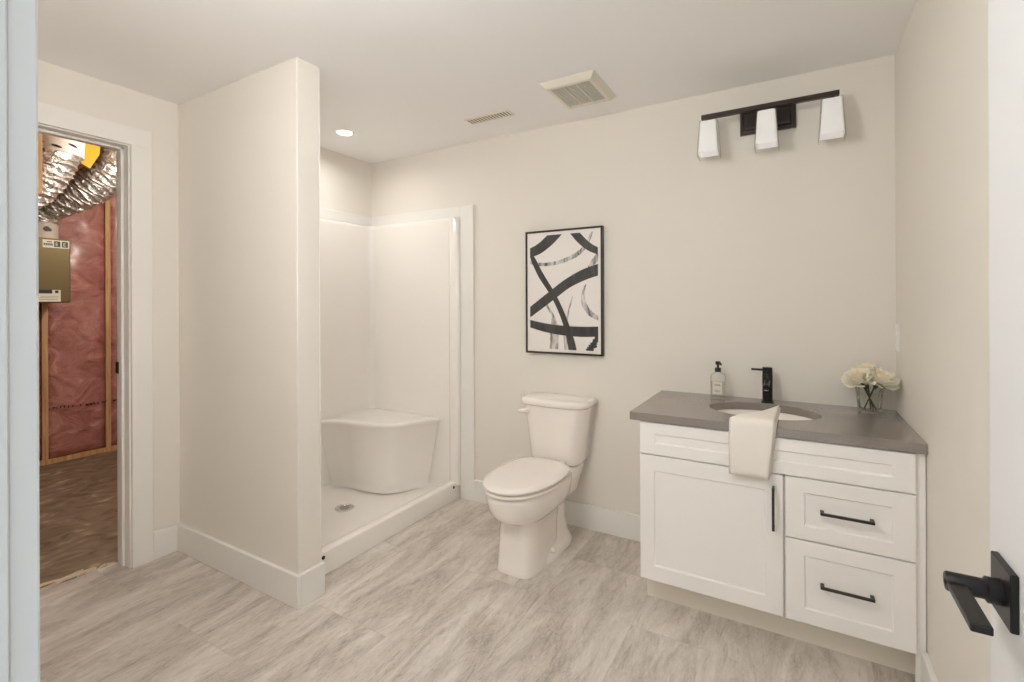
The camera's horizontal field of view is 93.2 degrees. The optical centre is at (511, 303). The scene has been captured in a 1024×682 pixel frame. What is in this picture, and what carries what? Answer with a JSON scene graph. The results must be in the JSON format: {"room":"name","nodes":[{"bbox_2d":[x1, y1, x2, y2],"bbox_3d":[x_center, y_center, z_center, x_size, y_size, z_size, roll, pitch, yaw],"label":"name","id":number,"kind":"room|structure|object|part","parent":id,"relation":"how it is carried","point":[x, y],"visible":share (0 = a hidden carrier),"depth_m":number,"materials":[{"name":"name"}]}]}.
{"room":"bathroom","nodes":[
{"label":"bathroom","id":0,"kind":"room"},
{"bbox_2d":[38,60,371,531],"bbox_3d":[-1.811,0.123,2.595,0.190,2.372,2.632,0,0,30],"label":"wall","id":1,"kind":"structure","parent":0,"point":[345,181],"depth_m":2.53,"materials":[{"name":"white paint"}]},
{"bbox_2d":[40,562,115,590],"bbox_3d":[-2.215,1.311,2.166,0.090,0.011,0.700,0,0,30],"label":"trim","id":2,"kind":"structure","parent":1,"relation":"attached to","point":[80,572],"depth_m":2.32,"materials":[{"name":"beige wood"}]},
{"bbox_2d":[38,123,130,567],"bbox_3d":[-2.147,0.256,2.099,0.143,2.108,0.802,0,0,30],"label":"trim","id":3,"kind":"structure","parent":1,"relation":"attached to","point":[123,364],"depth_m":2.41,"materials":[{"name":"white paint"}]},
{"bbox_3d":[-1.996,0.325,2.450,0.050,0.060,0.005,0,0,30],"label":"strike plate","id":4,"kind":"part","parent":3,"relation":"part of","materials":[{"name":"black metal"}]},
{"bbox_2d":[38,102,153,567],"bbox_3d":[-2.078,0.218,2.058,0.018,2.184,0.954,0,0,30],"label":"trim","id":5,"kind":"structure","parent":1,"relation":"attached to","point":[139,140],"depth_m":2.41,"materials":[{"name":"white paint"}]},
{"bbox_2d":[153,524,176,559],"bbox_3d":[-1.805,1.239,2.518,0.018,0.140,0.111,0,0,30],"label":"baseboard","id":6,"kind":"structure","parent":1,"relation":"attached to","point":[165,539],"depth_m":2.51,"materials":[{"name":"white paint"}]},
{"bbox_2d":[318,68,474,561],"bbox_3d":[-0.957,0.122,2.927,0.949,2.368,1.196,0,0,30],"label":"trim","id":7,"kind":"structure","parent":1,"relation":"attached to","point":[466,213],"depth_m":3.22,"materials":[{"name":"white paint"}]},
{"bbox_2d":[178,57,319,573],"bbox_3d":[-1.324,0.121,2.384,0.992,2.372,0.112,0,0,30],"label":"wall partition","id":8,"kind":"structure","parent":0,"point":[249,390],"depth_m":2.25,"materials":[{"name":"white paint"}]},
{"bbox_2d":[177,523,324,609],"bbox_3d":[-1.313,1.237,2.377,1.010,0.140,0.142,0,0,30],"label":"baseboard","id":9,"kind":"structure","parent":8,"relation":"attached to","point":[295,590],"depth_m":2.22,"materials":[{"name":"white paint"}]},
{"bbox_2d":[39,450,914,681],"bbox_3d":[-1.659,1.343,2.131,5.977,0.070,3.800,0,0,30],"label":"floor","id":10,"kind":"structure","parent":0,"point":[430,601],"depth_m":1.99,"materials":[{"name":"wood"}]},
{"bbox_2d":[39,445,116,465],"bbox_3d":[-4.037,1.303,3.723,0.141,0.040,3.446,0,0,30],"label":"trim","id":11,"kind":"structure","parent":10,"relation":"on","point":[114,447],"depth_m":4.14,"materials":[{"name":"brown wood"}]},
{"bbox_2d":[39,303,40,460],"bbox_3d":[-3.982,-0.054,3.811,0.134,2.673,0.381,0,0,30],"label":"insulation batt","id":12,"kind":"object","parent":11,"relation":"on","point":[39,303],"visible":0.02,"depth_m":3.95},
{"bbox_2d":[41,303,48,460],"bbox_3d":[-3.884,-0.055,3.997,0.139,2.676,0.038,0,0,30],"label":"stud","id":13,"kind":"object","parent":11,"relation":"on","point":[44,306],"visible":0.32,"depth_m":3.96,"materials":[{"name":"brown wood"}]},
{"bbox_2d":[38,221,69,302],"bbox_3d":[-3.772,-0.330,3.623,0.370,0.648,0.611,0,0,30],"label":"ventilation unit","id":14,"kind":"object","parent":13,"relation":"attached to","point":[54,253],"visible":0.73,"depth_m":3.71,"materials":[{"name":"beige metal"}]},
{"bbox_2d":[48,164,105,458],"bbox_3d":[-3.767,-0.055,4.178,0.134,2.673,0.392,0,0,30],"label":"insulation batt","id":15,"kind":"object","parent":11,"relation":"on","point":[76,328],"visible":0.71,"depth_m":4.16,"materials":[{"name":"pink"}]},
{"bbox_2d":[104,199,110,446],"bbox_3d":[-3.670,-0.056,4.362,0.139,2.676,0.038,0,0,30],"label":"stud","id":16,"kind":"object","parent":11,"relation":"on","point":[107,235],"visible":0.34,"depth_m":4.32,"materials":[{"name":"brown wood"}]},
{"bbox_2d":[110,195,116,445],"bbox_3d":[-3.557,-0.056,4.539,0.134,2.673,0.381,0,0,30],"label":"insulation batt","id":17,"kind":"object","parent":11,"relation":"on","point":[113,216],"visible":0.13,"depth_m":4.38,"materials":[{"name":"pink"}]},
{"bbox_2d":[320,217,460,573],"bbox_3d":[-0.998,0.363,2.959,0.840,1.885,1.181,0,0,30],"label":"shower stall","id":18,"kind":"object","parent":10,"relation":"on","point":[391,401],"visible":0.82,"depth_m":3.33,"materials":[{"name":"white plastic"}]},
{"bbox_3d":[-0.891,1.022,3.271,0.657,0.480,0.475,0,0,30],"label":"corner seat","id":19,"kind":"part","parent":18,"relation":"part of","materials":[{"name":"white plastic"}]},
{"bbox_2d":[483,392,596,578],"bbox_3d":[0.121,0.917,2.540,0.419,0.768,0.757,0,0,30],"label":"toilet","id":20,"kind":"object","parent":10,"relation":"on","point":[527,496],"visible":1,"depth_m":2.46,"materials":[{"name":"white ceramic"}]},
{"bbox_3d":[0.069,0.614,2.791,0.075,0.034,0.063,0,0,30],"label":"flush lever","id":21,"kind":"part","parent":20,"relation":"part of","materials":[{"name":"white plastic"}]},
{"bbox_3d":[0.066,0.890,2.446,0.360,0.016,0.536,0,0,30],"label":"seat","id":22,"kind":"part","parent":20,"relation":"part of","materials":[{"name":"white plastic"}]},
{"bbox_3d":[0.068,0.865,2.449,0.362,0.024,0.545,0,0,30],"label":"lid","id":23,"kind":"part","parent":20,"relation":"part of","materials":[{"name":"white plastic"}]},
{"bbox_3d":[0.255,0.556,2.771,0.419,0.046,0.223,0,0,30],"label":"tank lid","id":24,"kind":"part","parent":20,"relation":"part of","materials":[{"name":"white ceramic"}]},
{"bbox_3d":[0.258,0.740,2.775,0.390,0.326,0.200,0,0,30],"label":"tank","id":25,"kind":"part","parent":20,"relation":"part of","materials":[{"name":"white ceramic"}]},
{"bbox_2d":[640,421,926,681],"bbox_3d":[1.096,0.898,2.069,0.951,0.799,0.604,0,0,30],"label":"vanity cabinet","id":26,"kind":"object","parent":10,"relation":"on","point":[828,551],"visible":0.95,"depth_m":1.79,"materials":[{"name":"white wood"}]},
{"bbox_3d":[0.786,0.908,1.950,0.536,0.528,0.019,0,0,30],"label":"door","id":27,"kind":"part","parent":26,"relation":"part of","materials":[{"name":"white wood"}]},
{"bbox_3d":[0.977,0.765,1.809,0.009,0.160,0.034,0,0,30],"label":"handle","id":28,"kind":"part","parent":26,"relation":"part of","materials":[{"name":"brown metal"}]},
{"bbox_2d":[630,390,927,454],"bbox_3d":[1.084,0.480,2.091,0.994,0.035,0.579,0,0,30],"label":"countertop","id":29,"kind":"structure","parent":26,"relation":"on","point":[836,424],"depth_m":1.96,"materials":[{"name":"grey stone"}]},
{"bbox_2d":[710,361,725,399],"bbox_3d":[1.004,0.372,2.359,0.066,0.181,0.052,0,0,30],"label":"soap bottle","id":30,"kind":"object","parent":29,"relation":"on","point":[717,386],"visible":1,"depth_m":2.35,"materials":[{"name":"clear glass"}]},
{"bbox_2d":[729,405,780,479],"bbox_3d":[1.006,0.547,1.990,0.169,0.223,0.386,0,0,30],"label":"hand towel","id":31,"kind":"object","parent":29,"relation":"on","point":[752,435],"visible":1,"depth_m":1.84,"materials":[{"name":"white fabric"}]},
{"bbox_2d":[751,367,773,402],"bbox_3d":[1.154,0.381,2.236,0.094,0.164,0.153,0,0,30],"label":"faucet","id":32,"kind":"object","parent":29,"relation":"on","point":[767,372],"visible":1,"depth_m":2.25,"materials":[{"name":"black metal"}]},
{"bbox_3d":[1.162,0.367,2.208,0.025,0.038,0.113,0,0,30],"label":"spout","id":33,"kind":"part","parent":32,"relation":"part of","materials":[{"name":"black metal"}]},
{"bbox_2d":[717,409,812,419],"bbox_3d":[1.089,0.572,2.100,0.474,0.146,0.374,0,0,30],"label":"sink basin","id":34,"kind":"object","parent":29,"relation":"in","point":[783,416],"visible":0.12,"depth_m":2.21,"materials":[{"name":"white ceramic"}]},
{"bbox_2d":[855,385,884,413],"bbox_3d":[1.516,0.402,2.051,0.103,0.117,0.103,0,0,30],"label":"vase","id":35,"kind":"object","parent":29,"relation":"on","point":[857,389],"visible":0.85,"depth_m":2.05,"materials":[{"name":"clear glass"}]},
{"bbox_2d":[840,368,876,408],"bbox_3d":[1.467,0.358,2.043,0.134,0.175,0.124,0,0,30],"label":"rose","id":36,"kind":"object","parent":35,"relation":"in","point":[852,378],"visible":1,"depth_m":2.03,"materials":[{"name":"white plant"}]},
{"bbox_2d":[840,376,876,409],"bbox_3d":[1.500,0.367,2.102,0.126,0.158,0.105,0,0,30],"label":"rose","id":37,"kind":"object","parent":35,"relation":"in","point":[841,376],"visible":0.05,"depth_m":2.05,"materials":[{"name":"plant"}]},
{"bbox_3d":[1.508,0.389,2.066,0.006,0.115,0.090,0,0,-27],"label":"stem","id":38,"kind":"part","parent":37,"relation":"part of","materials":[{"name":"green plant"}]},
{"bbox_2d":[850,363,881,408],"bbox_3d":[1.518,0.350,2.073,0.122,0.190,0.116,0,0,30],"label":"rose","id":39,"kind":"object","parent":35,"relation":"in","point":[869,366],"visible":0.4,"depth_m":2.05,"materials":[{"name":"white plant"}]},
{"bbox_2d":[864,368,900,407],"bbox_3d":[1.532,0.358,2.007,0.128,0.176,0.127,0,0,30],"label":"rose","id":40,"kind":"object","parent":35,"relation":"in","point":[884,378],"visible":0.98,"depth_m":1.99,"materials":[{"name":"white plant"}]},
{"bbox_3d":[1.172,0.749,1.694,0.157,0.009,0.034,0,0,30],"label":"handle","id":41,"kind":"part","parent":26,"relation":"part of","materials":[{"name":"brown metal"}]},
{"bbox_3d":[1.173,1.012,1.694,0.157,0.009,0.034,0,0,30],"label":"handle","id":42,"kind":"part","parent":26,"relation":"part of","materials":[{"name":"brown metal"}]},
{"bbox_3d":[1.187,0.753,1.715,0.380,0.223,0.019,0,0,30],"label":"drawer","id":43,"kind":"part","parent":26,"relation":"part of","materials":[{"name":"white wood"}]},
{"bbox_3d":[1.188,1.020,1.715,0.380,0.300,0.019,0,0,30],"label":"drawer","id":44,"kind":"part","parent":26,"relation":"part of","materials":[{"name":"white wood"}]},
{"bbox_2d":[38,0,916,163],"bbox_3d":[-0.380,-1.099,1.825,3.445,0.060,2.752,0,0,30],"label":"ceiling","id":45,"kind":"structure","parent":0,"point":[405,76],"depth_m":2.03,"materials":[{"name":"white paint"}]},
{"bbox_2d":[334,129,354,135],"bbox_3d":[-1.040,-1.062,3.009,0.124,0.008,0.124,0,0,30],"label":"recessed light","id":46,"kind":"object","parent":45,"relation":"in","point":[343,132],"visible":1,"depth_m":2.99,"materials":[{"name":"white paint"}]},
{"bbox_2d":[464,109,514,124],"bbox_3d":[-0.131,-1.066,2.771,0.295,0.006,0.087,0,0,30],"label":"ceiling vent","id":47,"kind":"object","parent":45,"relation":"in","point":[503,113],"visible":1,"depth_m":2.76,"materials":[{"name":"beige metal"}]},
{"bbox_2d":[539,69,615,108],"bbox_3d":[0.337,-1.057,2.424,0.278,0.028,0.330,0,0,30],"label":"exhaust fan","id":48,"kind":"object","parent":45,"relation":"attached to","point":[585,88],"visible":1,"depth_m":2.37,"materials":[{"name":"beige plastic"}]},
{"bbox_2d":[552,81,604,105],"bbox_3d":[0.337,-1.049,2.424,0.194,0.004,0.236,0,0,30],"label":"grille","id":49,"kind":"object","parent":48,"relation":"attached to","point":[579,93],"depth_m":2.42,"materials":[{"name":"beige plastic"}]},
{"bbox_2d":[371,55,895,514],"bbox_3d":[0.288,0.115,2.961,3.445,2.372,0.120,0,0,30],"label":"wall","id":50,"kind":"structure","parent":0,"point":[783,260],"depth_m":2.53,"materials":[{"name":"white paint"}]},
{"bbox_2d":[474,479,639,541],"bbox_3d":[0.295,1.231,2.880,1.253,0.140,0.018,0,0,30],"label":"baseboard","id":51,"kind":"structure","parent":50,"relation":"attached to","point":[622,524],"depth_m":2.75,"materials":[{"name":"white paint"}]},
{"bbox_2d":[525,225,603,356],"bbox_3d":[0.304,-0.070,2.864,0.494,0.740,0.029,0,0,30],"label":"framed print","id":52,"kind":"object","parent":50,"relation":"attached to","point":[564,268],"visible":1,"depth_m":2.85,"materials":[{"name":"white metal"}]},
{"bbox_2d":[697,90,846,160],"bbox_3d":[1.195,-0.829,2.266,0.604,0.229,0.160,0,0,30],"label":"vanity light","id":53,"kind":"object","parent":50,"relation":"attached to","point":[765,120],"visible":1,"depth_m":2.23,"materials":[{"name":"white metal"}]},
{"bbox_3d":[0.964,-0.809,2.368,0.091,0.154,0.091,0,0,30],"label":"lamp shade","id":54,"kind":"part","parent":53,"relation":"part of","materials":[{"name":"white glass"}]},
{"bbox_3d":[1.179,-0.810,2.242,0.091,0.154,0.091,0,0,30],"label":"lamp shade","id":55,"kind":"part","parent":53,"relation":"part of","materials":[{"name":"white glass"}]},
{"bbox_3d":[1.397,-0.811,2.114,0.091,0.154,0.091,0,0,30],"label":"lamp shade","id":56,"kind":"part","parent":53,"relation":"part of","materials":[{"name":"white glass"}]},
{"bbox_2d":[895,0,990,681],"bbox_3d":[1.038,0.112,0.929,0.100,2.372,2.632,0,0,30],"label":"wall","id":57,"kind":"structure","parent":0,"point":[942,77],"depth_m":1.38,"materials":[{"name":"white paint"}]},
{"bbox_2d":[895,323,899,351],"bbox_3d":[1.622,0.143,2.039,0.011,0.116,0.076,0,0,30],"label":"light switch","id":58,"kind":"object","parent":57,"relation":"attached to","point":[897,326],"visible":1,"depth_m":2.02,"materials":[{"name":"white plastic"}]},
{"bbox_2d":[921,651,938,681],"bbox_3d":[0.880,1.229,0.768,0.018,0.140,1.950,0,0,30],"label":"baseboard","id":59,"kind":"structure","parent":57,"relation":"attached to","point":[928,674],"depth_m":1.56,"materials":[{"name":"white paint"}]},
{"bbox_3d":[-3.068,-1.461,3.151,2.532,0.050,3.450,0,0,30],"label":"ceiling","id":60,"kind":"structure","parent":0,"visible":0},
{"bbox_2d":[38,133,42,194],"bbox_3d":[-2.892,-1.050,2.879,0.038,0.775,0.136,0,0,30],"label":"board","id":61,"kind":"object","parent":60,"relation":"hanging from","point":[40,191],"visible":0.18,"depth_m":2.92,"materials":[{"name":"brown wood"}]},
{"bbox_2d":[38,134,84,208],"bbox_3d":[-3.316,-0.925,3.072,1.031,1.015,0.351,0,0,-15],"label":"duct","id":62,"kind":"object","parent":60,"relation":"hanging from","point":[61,157],"visible":0.23,"depth_m":3.10,"materials":[{"name":"metal"}]},
{"bbox_2d":[38,147,115,225],"bbox_3d":[-3.316,-1.016,3.736,0.797,0.845,0.305,0,0,-10],"label":"duct","id":63,"kind":"object","parent":60,"relation":"hanging from","point":[94,186],"visible":0.47,"depth_m":3.65,"materials":[{"name":"metal"}]},
{"bbox_2d":[79,143,99,168],"bbox_3d":[-3.042,-1.204,3.493,0.030,0.465,0.125,0,0,30],"label":"panel","id":64,"kind":"object","parent":60,"relation":"attached to","point":[92,152],"visible":0.29,"depth_m":3.48,"materials":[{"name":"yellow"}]},
{"bbox_3d":[-1.028,0.120,0.682,3.219,2.372,0.120,0,0,30],"label":"wall","id":65,"kind":"structure","parent":0,"visible":0},
{"bbox_2d":[0,0,39,681],"bbox_3d":[-0.094,0.227,0.146,0.950,2.150,0.144,0,0,30],"label":"trim","id":66,"kind":"structure","parent":65,"relation":"attached to","point":[19,245],"depth_m":0.39,"materials":[{"name":"white paint"}]},
{"bbox_2d":[943,0,1023,681],"bbox_3d":[0.496,0.272,0.366,0.112,2.033,0.864,0,0,30],"label":"door","id":67,"kind":"structure","parent":65,"relation":"in","point":[1003,589],"depth_m":0.67,"materials":[{"name":"white paint"}]},
{"bbox_3d":[0.611,0.402,0.649,0.022,0.011,0.124,0,0,30],"label":"lever","id":68,"kind":"part","parent":67,"relation":"part of","materials":[{"name":"black metal"}]},
{"bbox_3d":[0.683,0.398,0.671,0.009,0.078,0.076,0,0,30],"label":"handle","id":69,"kind":"part","parent":67,"relation":"part of","materials":[{"name":"black metal"}]}
]}

